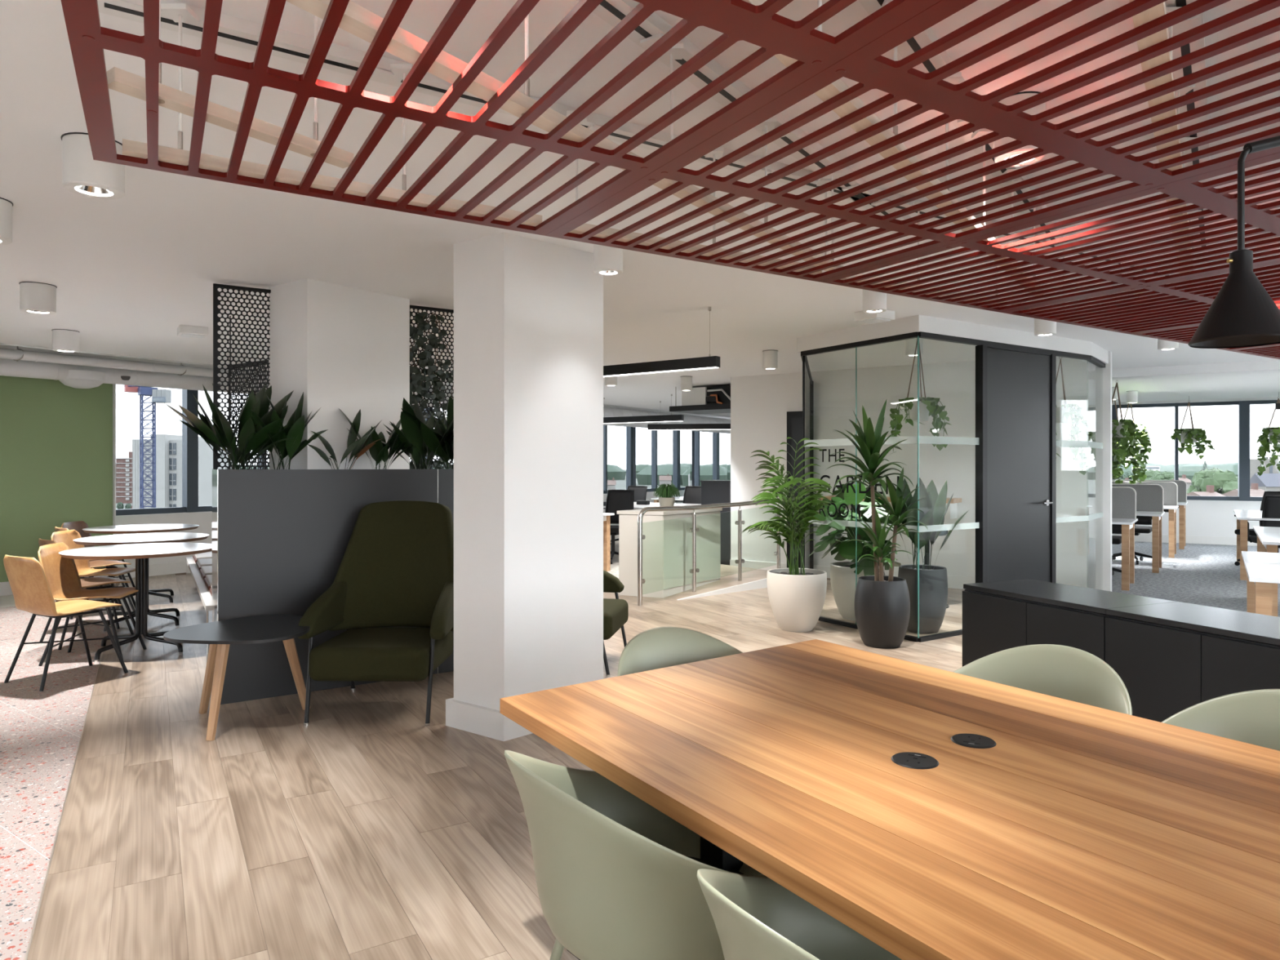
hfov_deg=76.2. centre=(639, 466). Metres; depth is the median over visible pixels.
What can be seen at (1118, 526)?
cable tray
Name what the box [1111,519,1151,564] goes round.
office chair
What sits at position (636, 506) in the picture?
office desk
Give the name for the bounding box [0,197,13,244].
ceiling light
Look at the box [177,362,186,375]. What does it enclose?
hanger
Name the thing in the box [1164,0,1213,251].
ceiling track
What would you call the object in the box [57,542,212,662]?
cafe table
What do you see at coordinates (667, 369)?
diffuser
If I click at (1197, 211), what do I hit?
rod
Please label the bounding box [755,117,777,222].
rod
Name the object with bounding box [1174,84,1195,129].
rod
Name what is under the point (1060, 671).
tub chair
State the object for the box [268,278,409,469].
column
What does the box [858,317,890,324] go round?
diffuser
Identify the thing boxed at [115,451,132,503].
brick block
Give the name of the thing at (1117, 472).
hanging planter
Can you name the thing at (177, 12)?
rod
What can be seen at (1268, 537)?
office desk
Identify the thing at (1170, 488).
screen
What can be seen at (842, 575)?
pot
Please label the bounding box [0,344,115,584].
wall
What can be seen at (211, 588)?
seat cushion
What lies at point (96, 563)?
shell chair
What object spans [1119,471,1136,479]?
tree
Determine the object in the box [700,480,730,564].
base cabinet
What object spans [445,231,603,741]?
column
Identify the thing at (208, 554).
seat cushion
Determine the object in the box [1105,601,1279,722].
base cabinet
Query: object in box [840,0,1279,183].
ceiling panel
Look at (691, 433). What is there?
glass wall
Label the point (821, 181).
rod
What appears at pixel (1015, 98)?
recessed light
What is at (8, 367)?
air duct
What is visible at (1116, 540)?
office chair
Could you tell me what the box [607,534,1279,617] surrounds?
floor
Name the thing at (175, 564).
wall
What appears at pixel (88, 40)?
ceiling panel
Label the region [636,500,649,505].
box
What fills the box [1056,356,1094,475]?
hanging planter
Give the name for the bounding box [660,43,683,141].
rod
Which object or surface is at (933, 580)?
pot
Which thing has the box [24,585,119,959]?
trim
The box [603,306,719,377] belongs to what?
linear pendant
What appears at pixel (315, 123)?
rod
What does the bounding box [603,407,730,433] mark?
air duct
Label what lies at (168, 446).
tower block
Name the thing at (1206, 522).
wall
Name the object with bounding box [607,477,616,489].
house
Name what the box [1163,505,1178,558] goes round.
office desk
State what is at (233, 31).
ceiling track
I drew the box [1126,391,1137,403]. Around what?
ceiling light
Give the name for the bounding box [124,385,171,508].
tower crane
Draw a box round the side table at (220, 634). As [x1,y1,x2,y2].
[163,614,310,740]
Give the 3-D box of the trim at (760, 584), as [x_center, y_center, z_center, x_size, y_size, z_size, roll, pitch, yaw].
[1.051,1.285,8.797,1.760,0.130,0.020,0,0,-40]
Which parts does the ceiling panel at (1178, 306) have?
cross rail, rail, cross rail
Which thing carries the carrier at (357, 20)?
hanging from the rod
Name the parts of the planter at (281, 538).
panel, panel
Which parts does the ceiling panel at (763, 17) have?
cross rail, rail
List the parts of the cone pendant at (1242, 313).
lamp shade, stem, arm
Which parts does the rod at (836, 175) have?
rod, plate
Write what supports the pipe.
hanging from the hanger at (17, 360)
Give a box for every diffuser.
[180,333,204,337]
[603,366,718,377]
[606,421,669,423]
[648,429,702,430]
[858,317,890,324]
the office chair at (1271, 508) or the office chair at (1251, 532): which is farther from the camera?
the office chair at (1251, 532)
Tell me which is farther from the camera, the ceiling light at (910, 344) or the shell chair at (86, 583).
the ceiling light at (910, 344)
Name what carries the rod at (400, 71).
hanging from the ceiling
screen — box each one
[213,283,271,469]
[228,315,268,469]
[409,305,453,469]
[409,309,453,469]
[1111,480,1177,505]
[1111,480,1186,502]
[1111,483,1163,511]
[1111,486,1136,519]
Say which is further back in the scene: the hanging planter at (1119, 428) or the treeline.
the treeline
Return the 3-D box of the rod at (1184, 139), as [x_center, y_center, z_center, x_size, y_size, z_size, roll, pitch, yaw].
[1.865,-0.944,2.802,0.060,0.348,0.060,0,0,0]
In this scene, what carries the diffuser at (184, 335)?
attached to the emergency light at (184, 331)
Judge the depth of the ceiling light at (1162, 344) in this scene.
6.78 m
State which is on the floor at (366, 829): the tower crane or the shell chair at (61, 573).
the shell chair at (61, 573)
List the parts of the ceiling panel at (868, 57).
rail, cross rail, rail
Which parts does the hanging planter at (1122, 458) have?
trailing stem, trailing stem, trailing stem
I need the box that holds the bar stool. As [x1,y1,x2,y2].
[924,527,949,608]
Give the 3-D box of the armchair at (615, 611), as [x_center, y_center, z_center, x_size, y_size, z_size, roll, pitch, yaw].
[-0.509,0.779,5.627,0.770,1.142,0.795,0,0,10]
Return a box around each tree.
[116,502,124,509]
[124,502,131,509]
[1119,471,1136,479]
[1135,469,1159,479]
[1148,471,1174,479]
[1186,467,1237,494]
[1202,460,1208,471]
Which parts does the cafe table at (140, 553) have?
post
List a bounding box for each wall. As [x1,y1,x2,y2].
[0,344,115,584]
[112,355,730,578]
[633,426,635,485]
[689,431,694,485]
[727,433,730,479]
[729,351,1111,591]
[1111,397,1279,546]
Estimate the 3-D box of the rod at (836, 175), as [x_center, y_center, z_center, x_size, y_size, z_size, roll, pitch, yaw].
[0.733,-0.944,3.105,0.060,0.348,0.060,0,0,0]
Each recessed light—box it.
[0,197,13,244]
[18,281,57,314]
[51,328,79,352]
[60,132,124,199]
[593,244,622,275]
[604,376,617,386]
[680,376,692,391]
[762,350,777,369]
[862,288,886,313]
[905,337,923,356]
[994,91,1045,166]
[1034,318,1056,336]
[1111,386,1118,399]
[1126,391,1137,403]
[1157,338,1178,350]
[1255,207,1279,250]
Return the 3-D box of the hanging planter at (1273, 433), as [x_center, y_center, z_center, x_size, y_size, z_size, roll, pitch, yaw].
[9.962,-0.450,12.729,0.656,1.421,0.698,0,0,0]
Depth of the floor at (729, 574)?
9.12 m
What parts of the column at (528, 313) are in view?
baseboard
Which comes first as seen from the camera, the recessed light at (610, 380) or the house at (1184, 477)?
the recessed light at (610, 380)
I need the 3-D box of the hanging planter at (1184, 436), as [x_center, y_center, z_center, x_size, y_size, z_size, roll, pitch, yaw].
[9.076,-0.636,13.434,0.582,1.049,0.551,0,0,0]
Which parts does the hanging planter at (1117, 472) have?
trailing stem, trailing stem, trailing stem, trailing stem, trailing stem, trailing stem, trailing stem, trailing stem, trailing stem, trailing stem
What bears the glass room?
on the floor at (366, 829)
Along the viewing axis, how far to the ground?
1007.76 m
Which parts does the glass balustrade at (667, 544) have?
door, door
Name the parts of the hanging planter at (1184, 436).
trailing stem, trailing stem, trailing stem, trailing stem, pot, trailing stem, trailing stem, trailing stem, trailing stem, trailing stem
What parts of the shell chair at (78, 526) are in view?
leg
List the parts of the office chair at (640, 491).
frame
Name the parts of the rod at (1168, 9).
rod, plate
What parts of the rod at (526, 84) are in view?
rod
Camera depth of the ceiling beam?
9.31 m
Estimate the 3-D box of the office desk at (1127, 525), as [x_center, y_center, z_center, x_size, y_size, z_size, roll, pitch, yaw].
[4.923,0.978,9.558,1.500,0.745,0.820,0,0,35]
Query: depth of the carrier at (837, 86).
1.85 m
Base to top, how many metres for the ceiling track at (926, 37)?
0.043 m
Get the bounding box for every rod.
[158,0,161,84]
[160,3,199,149]
[313,15,318,140]
[390,63,413,190]
[524,13,529,97]
[566,110,586,200]
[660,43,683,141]
[705,147,723,244]
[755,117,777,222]
[816,177,835,255]
[817,0,822,31]
[822,169,842,261]
[880,0,897,135]
[910,202,920,279]
[942,72,961,191]
[971,128,992,226]
[1000,168,1017,242]
[1031,204,1044,276]
[1054,240,1072,295]
[1165,6,1182,60]
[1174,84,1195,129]
[1179,137,1197,168]
[1188,209,1201,235]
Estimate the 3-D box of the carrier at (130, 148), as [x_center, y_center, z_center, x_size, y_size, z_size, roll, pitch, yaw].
[1.732,-0.756,3.829,7.028,0.027,0.046,0,0,-33]
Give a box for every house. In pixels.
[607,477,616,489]
[658,474,671,485]
[1131,466,1159,472]
[1172,474,1191,489]
[1186,484,1224,496]
[1222,483,1265,497]
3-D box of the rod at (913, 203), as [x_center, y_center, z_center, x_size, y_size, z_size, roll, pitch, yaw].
[1.189,-0.944,3.482,0.060,0.348,0.060,0,0,0]
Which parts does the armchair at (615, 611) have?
leg, armrest, seat, leg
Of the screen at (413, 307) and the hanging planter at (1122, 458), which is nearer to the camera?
the screen at (413, 307)
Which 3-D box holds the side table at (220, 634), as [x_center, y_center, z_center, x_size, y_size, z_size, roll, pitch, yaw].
[-2.067,1.100,4.301,0.699,0.510,0.709,0,0,0]
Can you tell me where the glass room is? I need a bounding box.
[800,331,1105,642]
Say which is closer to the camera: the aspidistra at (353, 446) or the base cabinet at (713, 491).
the aspidistra at (353, 446)
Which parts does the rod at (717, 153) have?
rod, plate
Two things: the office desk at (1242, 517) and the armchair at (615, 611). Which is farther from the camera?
the office desk at (1242, 517)
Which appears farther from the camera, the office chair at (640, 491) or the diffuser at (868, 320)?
the office chair at (640, 491)
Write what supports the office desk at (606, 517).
on the floor at (1198, 574)
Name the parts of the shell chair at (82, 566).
leg, leg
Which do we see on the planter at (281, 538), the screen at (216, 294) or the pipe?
the screen at (216, 294)
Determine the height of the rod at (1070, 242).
0.348 m
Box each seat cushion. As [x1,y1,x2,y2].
[192,551,212,563]
[195,558,212,570]
[200,565,212,579]
[204,574,212,590]
[208,585,212,596]
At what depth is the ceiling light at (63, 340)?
6.92 m
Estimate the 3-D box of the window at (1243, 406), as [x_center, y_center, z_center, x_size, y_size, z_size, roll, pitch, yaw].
[10.295,-0.265,14.027,5.303,1.710,0.130,0,0,28]
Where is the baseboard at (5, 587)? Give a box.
[0,575,111,595]
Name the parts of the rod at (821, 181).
rod, plate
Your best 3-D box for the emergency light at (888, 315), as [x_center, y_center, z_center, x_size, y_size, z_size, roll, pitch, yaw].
[1.760,-1.124,6.120,0.210,0.072,0.210,0,0,-35]
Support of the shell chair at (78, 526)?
on the floor at (366, 829)
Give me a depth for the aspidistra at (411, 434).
5.34 m
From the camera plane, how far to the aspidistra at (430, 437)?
5.48 m
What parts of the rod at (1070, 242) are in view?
plate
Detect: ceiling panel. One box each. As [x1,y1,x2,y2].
[61,0,839,235]
[545,60,1165,281]
[682,0,941,60]
[817,183,1279,311]
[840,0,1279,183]
[999,261,1279,333]
[1130,324,1279,350]
[1168,151,1279,226]
[1226,345,1279,359]
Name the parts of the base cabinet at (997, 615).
door, door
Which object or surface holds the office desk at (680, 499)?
on the floor at (1198, 574)
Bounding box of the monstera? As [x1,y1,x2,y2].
[808,481,906,620]
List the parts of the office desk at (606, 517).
leg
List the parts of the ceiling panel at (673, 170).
cross rail, rail, cross rail, rail, cross rail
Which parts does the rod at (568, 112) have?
rod, plate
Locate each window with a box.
[115,389,719,515]
[1111,400,1278,501]
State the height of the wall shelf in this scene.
0.220 m
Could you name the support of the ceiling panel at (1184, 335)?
attached to the carrier
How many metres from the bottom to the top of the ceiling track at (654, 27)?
0.043 m
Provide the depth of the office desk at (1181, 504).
13.28 m
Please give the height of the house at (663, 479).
17.742 m
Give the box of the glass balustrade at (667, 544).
[617,507,722,598]
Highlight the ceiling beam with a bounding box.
[1111,360,1279,380]
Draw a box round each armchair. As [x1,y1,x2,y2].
[297,500,453,725]
[603,569,628,676]
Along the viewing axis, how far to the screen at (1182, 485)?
13.87 m
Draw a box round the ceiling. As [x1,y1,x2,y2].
[0,0,1279,417]
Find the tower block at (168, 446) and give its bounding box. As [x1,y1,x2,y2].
[132,434,232,508]
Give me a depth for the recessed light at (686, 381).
10.49 m
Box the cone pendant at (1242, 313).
[1188,135,1279,348]
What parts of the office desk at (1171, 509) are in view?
leg, leg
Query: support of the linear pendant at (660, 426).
hanging from the ceiling
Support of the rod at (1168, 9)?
hanging from the ceiling track at (1197, 20)
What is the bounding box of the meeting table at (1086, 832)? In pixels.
[499,639,1279,959]
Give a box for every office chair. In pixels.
[604,489,634,564]
[610,485,647,544]
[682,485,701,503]
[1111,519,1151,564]
[1111,527,1121,575]
[1234,491,1279,565]
[1247,495,1279,552]
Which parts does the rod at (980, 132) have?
plate, rod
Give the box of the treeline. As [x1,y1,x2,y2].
[235,462,1279,486]
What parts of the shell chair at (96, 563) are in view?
seat frame, leg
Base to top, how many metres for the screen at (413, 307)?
1.190 m
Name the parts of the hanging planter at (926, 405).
trailing stem, trailing stem, trailing stem, trailing stem, pot, trailing stem, trailing stem, trailing stem, trailing stem, trailing stem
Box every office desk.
[603,502,701,509]
[603,512,614,571]
[651,496,683,502]
[1111,518,1137,591]
[1136,511,1164,573]
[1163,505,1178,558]
[1177,502,1187,549]
[1234,509,1279,580]
[1241,551,1279,615]
[1253,526,1279,616]
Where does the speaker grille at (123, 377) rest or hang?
attached to the air duct at (8, 367)
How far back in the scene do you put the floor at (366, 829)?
3.23 m
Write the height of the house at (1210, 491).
19.763 m
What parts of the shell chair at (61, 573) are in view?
leg, leg, seat frame, leg, leg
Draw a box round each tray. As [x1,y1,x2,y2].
[669,403,730,414]
[1111,524,1121,528]
[1136,515,1152,519]
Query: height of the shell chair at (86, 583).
0.808 m
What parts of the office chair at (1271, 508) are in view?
armrest, seat, frame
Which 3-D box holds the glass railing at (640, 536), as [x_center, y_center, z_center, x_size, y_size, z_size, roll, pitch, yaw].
[0.933,0.851,8.873,2.700,0.999,0.146,0,0,-43]
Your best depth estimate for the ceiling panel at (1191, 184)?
2.15 m
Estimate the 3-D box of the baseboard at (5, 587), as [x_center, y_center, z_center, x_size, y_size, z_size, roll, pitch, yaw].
[-7.949,1.280,6.695,0.018,0.140,6.568,0,0,35]
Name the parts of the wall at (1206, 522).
baseboard, sill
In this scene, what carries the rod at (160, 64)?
hanging from the ceiling
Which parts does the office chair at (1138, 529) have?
leg, seat, leg, frame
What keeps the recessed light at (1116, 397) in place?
in the ceiling
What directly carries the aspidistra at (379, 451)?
on the planter at (281, 538)
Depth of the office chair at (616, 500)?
11.82 m
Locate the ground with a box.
[115,469,685,509]
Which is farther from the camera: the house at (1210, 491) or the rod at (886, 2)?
the house at (1210, 491)
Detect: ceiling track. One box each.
[97,0,1217,283]
[576,0,920,232]
[857,0,1066,242]
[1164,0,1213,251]
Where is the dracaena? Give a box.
[825,400,928,648]
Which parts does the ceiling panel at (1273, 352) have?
rail, cross rail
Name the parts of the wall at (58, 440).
trim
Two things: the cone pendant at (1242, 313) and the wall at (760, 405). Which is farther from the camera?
the wall at (760, 405)
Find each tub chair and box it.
[504,750,766,959]
[617,626,742,675]
[697,868,902,959]
[953,644,1132,715]
[1160,688,1279,751]
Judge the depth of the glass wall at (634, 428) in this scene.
17.45 m
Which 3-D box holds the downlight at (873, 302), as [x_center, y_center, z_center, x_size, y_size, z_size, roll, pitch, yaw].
[1.480,-1.070,5.150,0.156,0.180,0.156,0,0,0]
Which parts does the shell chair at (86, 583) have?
leg, leg, seat frame, leg, leg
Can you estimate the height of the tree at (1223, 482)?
23.132 m
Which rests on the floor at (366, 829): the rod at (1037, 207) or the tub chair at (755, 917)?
the tub chair at (755, 917)
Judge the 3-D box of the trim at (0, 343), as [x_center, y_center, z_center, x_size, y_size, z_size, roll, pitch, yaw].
[-2.860,-1.334,12.169,0.020,0.372,20.992,0,0,35]
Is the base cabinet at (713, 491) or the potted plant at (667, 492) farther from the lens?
the base cabinet at (713, 491)
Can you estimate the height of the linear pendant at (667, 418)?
0.438 m
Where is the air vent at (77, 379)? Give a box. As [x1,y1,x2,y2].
[57,369,105,388]
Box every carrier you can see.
[106,66,354,168]
[122,138,1062,312]
[285,0,844,271]
[742,0,1043,296]
[1128,0,1195,288]
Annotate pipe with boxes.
[0,347,453,398]
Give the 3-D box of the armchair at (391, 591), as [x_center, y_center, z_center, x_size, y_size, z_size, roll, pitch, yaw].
[-1.419,0.779,4.625,0.795,1.142,0.770,0,0,1]
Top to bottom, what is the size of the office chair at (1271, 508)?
1.010 m
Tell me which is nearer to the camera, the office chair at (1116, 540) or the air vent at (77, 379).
the air vent at (77, 379)
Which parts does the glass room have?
post, frame rail, return pane, post, frame rail, frame rail, frame rail, frame rail, door post, frame rail, door, handle, door post, frame rail, frame rail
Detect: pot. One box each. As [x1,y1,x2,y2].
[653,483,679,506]
[766,568,826,632]
[830,561,884,620]
[854,575,910,648]
[897,564,947,633]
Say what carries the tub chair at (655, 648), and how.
on the floor at (366, 829)
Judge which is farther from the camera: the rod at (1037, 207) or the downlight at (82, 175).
the rod at (1037, 207)
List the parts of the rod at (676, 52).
rod, plate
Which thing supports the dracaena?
on the floor at (366, 829)
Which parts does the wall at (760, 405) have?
baseboard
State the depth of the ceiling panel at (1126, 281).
2.86 m
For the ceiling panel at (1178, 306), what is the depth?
3.74 m
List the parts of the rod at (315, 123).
rod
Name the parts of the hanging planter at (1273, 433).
trailing stem, trailing stem, trailing stem, trailing stem, trailing stem, trailing stem, pot, trailing stem, trailing stem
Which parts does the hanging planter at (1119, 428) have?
trailing stem, trailing stem, pot, trailing stem, trailing stem, trailing stem, trailing stem, trailing stem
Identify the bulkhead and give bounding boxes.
[796,315,1108,364]
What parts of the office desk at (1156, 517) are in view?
leg, leg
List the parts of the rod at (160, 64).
rod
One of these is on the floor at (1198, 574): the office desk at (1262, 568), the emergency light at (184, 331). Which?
the office desk at (1262, 568)
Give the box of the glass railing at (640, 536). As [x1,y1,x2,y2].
[637,496,802,605]
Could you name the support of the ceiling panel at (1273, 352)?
attached to the carrier at (130, 148)
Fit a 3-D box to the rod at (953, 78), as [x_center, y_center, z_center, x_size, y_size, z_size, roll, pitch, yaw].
[0.882,-0.944,2.345,0.060,0.348,0.060,0,0,0]
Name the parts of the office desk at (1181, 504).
leg, leg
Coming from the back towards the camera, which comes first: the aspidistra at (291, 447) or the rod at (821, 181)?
the aspidistra at (291, 447)
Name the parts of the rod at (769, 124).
rod, plate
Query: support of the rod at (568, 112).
hanging from the ceiling
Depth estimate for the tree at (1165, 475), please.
397.35 m
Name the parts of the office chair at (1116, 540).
seat, leg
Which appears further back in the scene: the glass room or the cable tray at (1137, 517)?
the cable tray at (1137, 517)
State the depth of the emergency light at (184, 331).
6.75 m
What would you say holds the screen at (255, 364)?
hanging from the ceiling
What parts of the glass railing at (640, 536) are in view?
post, post, post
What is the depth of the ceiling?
3.74 m
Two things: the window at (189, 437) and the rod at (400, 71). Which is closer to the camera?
the rod at (400, 71)
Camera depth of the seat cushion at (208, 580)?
6.12 m
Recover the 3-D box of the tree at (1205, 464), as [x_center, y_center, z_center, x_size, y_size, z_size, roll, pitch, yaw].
[228.400,10.454,329.986,3.268,25.792,3.348,0,0,19]
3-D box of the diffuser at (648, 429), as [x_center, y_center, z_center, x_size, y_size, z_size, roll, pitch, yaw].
[1.045,-0.648,14.400,1.801,0.003,0.054,0,0,6]
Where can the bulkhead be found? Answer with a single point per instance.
(917, 323)
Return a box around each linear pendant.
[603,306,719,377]
[603,394,684,423]
[647,400,730,430]
[1275,403,1279,409]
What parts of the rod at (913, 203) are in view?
rod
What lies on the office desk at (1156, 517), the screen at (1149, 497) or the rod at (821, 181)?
the screen at (1149, 497)
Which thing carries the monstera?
on the floor at (366, 829)
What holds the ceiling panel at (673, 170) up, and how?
attached to the carrier at (130, 148)
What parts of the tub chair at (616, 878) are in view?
leg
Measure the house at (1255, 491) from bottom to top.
19.727 m
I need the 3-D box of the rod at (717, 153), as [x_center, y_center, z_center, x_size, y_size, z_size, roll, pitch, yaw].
[0.263,-0.944,2.890,0.060,0.348,0.060,0,0,0]
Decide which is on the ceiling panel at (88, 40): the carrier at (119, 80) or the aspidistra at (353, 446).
the carrier at (119, 80)
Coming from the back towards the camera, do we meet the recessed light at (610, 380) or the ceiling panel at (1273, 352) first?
the recessed light at (610, 380)
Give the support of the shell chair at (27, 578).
on the floor at (366, 829)
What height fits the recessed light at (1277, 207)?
0.180 m
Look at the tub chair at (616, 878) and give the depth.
1.43 m
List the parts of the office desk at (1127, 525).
leg, leg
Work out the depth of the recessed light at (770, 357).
8.14 m
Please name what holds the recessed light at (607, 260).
in the ceiling
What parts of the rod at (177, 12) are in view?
plate, rod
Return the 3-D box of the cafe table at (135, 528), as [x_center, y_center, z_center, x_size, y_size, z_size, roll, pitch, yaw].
[-4.950,0.978,8.120,0.996,0.745,0.996,0,0,38]
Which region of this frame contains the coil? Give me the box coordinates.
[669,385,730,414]
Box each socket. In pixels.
[891,751,938,768]
[951,733,996,748]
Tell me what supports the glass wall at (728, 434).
on the floor at (1198, 574)
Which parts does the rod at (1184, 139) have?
plate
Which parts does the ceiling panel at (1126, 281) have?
cross rail, rail, cross rail, rail, cross rail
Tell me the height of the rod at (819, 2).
0.348 m
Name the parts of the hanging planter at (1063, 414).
pot, trailing stem, trailing stem, trailing stem, trailing stem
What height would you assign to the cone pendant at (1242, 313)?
0.932 m
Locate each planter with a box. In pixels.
[212,468,453,704]
[887,338,951,453]
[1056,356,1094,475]
[1111,379,1146,481]
[1111,400,1128,466]
[1111,403,1152,484]
[1170,395,1215,459]
[1256,391,1279,475]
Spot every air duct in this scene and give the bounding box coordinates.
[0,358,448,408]
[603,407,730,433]
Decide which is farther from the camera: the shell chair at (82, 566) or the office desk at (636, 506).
the office desk at (636, 506)
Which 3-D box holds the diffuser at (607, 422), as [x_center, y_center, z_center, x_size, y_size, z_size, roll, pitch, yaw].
[-0.070,-0.724,13.450,1.729,0.003,0.054,0,0,31]
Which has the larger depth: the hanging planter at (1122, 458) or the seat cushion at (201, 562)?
the hanging planter at (1122, 458)
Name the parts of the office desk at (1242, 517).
leg, leg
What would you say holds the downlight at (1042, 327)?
in the ceiling
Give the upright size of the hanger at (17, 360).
0.450 m
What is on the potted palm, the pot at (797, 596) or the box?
the pot at (797, 596)
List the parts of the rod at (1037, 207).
rod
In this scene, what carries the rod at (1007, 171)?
hanging from the ceiling track at (926, 37)
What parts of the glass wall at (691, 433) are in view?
pane, post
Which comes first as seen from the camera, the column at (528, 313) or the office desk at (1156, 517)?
the column at (528, 313)
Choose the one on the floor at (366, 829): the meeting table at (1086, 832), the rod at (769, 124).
the meeting table at (1086, 832)
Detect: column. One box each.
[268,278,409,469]
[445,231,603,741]
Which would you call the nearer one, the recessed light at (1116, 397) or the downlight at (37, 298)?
the downlight at (37, 298)
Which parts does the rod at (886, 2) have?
plate, rod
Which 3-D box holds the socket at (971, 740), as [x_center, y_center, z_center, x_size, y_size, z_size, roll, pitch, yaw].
[0.740,0.608,1.811,0.094,0.004,0.094,0,0,30]
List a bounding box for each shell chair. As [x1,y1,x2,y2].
[3,555,128,691]
[37,542,146,666]
[38,537,134,649]
[50,529,135,631]
[54,526,135,619]
[61,520,135,603]
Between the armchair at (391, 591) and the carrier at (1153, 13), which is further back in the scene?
the armchair at (391, 591)
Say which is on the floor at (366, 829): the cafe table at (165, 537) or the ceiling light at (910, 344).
the cafe table at (165, 537)
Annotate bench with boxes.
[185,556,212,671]
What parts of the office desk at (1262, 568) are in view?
leg, leg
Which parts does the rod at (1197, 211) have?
plate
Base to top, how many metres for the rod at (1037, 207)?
0.348 m
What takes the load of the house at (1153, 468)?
on the ground
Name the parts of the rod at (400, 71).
plate, rod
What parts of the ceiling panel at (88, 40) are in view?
rail, cross rail, cross rail, rail, cross rail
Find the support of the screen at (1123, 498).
on the office desk at (1127, 525)
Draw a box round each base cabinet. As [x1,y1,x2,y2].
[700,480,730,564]
[962,578,1175,666]
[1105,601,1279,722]
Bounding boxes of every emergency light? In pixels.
[177,324,208,337]
[854,310,894,324]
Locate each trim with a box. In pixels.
[0,342,730,417]
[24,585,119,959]
[676,577,767,599]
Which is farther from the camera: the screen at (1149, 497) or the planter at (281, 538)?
the screen at (1149, 497)
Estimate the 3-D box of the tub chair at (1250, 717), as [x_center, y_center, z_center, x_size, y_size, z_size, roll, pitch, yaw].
[1.366,0.946,1.780,0.631,0.812,0.616,0,0,-34]
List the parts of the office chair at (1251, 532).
seat, frame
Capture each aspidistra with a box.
[163,384,294,469]
[251,391,328,469]
[307,408,380,469]
[339,408,413,469]
[381,397,453,469]
[400,395,453,469]
[879,477,968,633]
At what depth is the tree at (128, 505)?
299.31 m
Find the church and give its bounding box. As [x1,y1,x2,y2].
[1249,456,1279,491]
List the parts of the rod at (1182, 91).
rod, plate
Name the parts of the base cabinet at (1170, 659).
door, door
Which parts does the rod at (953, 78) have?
rod, plate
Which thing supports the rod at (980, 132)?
hanging from the ceiling
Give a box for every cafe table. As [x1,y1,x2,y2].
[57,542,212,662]
[72,532,209,632]
[82,524,199,608]
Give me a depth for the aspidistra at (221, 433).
4.84 m
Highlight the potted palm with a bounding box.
[741,436,832,632]
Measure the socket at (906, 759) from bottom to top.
0.004 m
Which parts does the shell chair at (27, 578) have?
leg, leg, seat frame, leg, leg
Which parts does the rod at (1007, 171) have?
plate, rod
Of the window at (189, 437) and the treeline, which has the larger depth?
the treeline
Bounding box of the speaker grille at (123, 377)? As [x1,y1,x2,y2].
[120,375,130,380]
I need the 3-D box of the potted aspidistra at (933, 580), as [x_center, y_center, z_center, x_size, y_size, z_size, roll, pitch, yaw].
[2.315,0.719,6.690,0.606,1.262,0.465,0,0,0]
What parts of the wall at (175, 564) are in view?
baseboard, sill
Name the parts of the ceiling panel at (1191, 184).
rail, cross rail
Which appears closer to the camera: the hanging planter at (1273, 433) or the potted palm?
the potted palm
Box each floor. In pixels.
[0,572,964,959]
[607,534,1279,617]
[665,564,767,599]
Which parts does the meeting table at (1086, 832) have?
leg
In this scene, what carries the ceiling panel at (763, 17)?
attached to the carrier at (837, 86)
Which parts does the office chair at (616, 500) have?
leg, seat, frame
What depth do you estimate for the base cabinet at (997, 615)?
3.90 m
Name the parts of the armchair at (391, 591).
leg, armrest, leg, seat, backrest, leg, armrest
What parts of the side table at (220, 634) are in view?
leg, leg, leg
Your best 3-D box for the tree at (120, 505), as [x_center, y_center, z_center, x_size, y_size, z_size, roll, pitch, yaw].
[-191.051,18.192,300.004,2.105,10.317,2.273,0,0,38]
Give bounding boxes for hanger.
[13,346,23,361]
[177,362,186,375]
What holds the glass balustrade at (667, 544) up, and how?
on the floor at (366, 829)
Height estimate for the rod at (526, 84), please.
0.348 m
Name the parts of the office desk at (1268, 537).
leg, leg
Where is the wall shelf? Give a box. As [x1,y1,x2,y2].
[819,495,961,519]
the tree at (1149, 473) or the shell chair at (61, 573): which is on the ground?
the tree at (1149, 473)
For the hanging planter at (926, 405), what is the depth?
6.59 m
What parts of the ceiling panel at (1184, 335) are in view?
rail, cross rail, rail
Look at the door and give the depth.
10.07 m

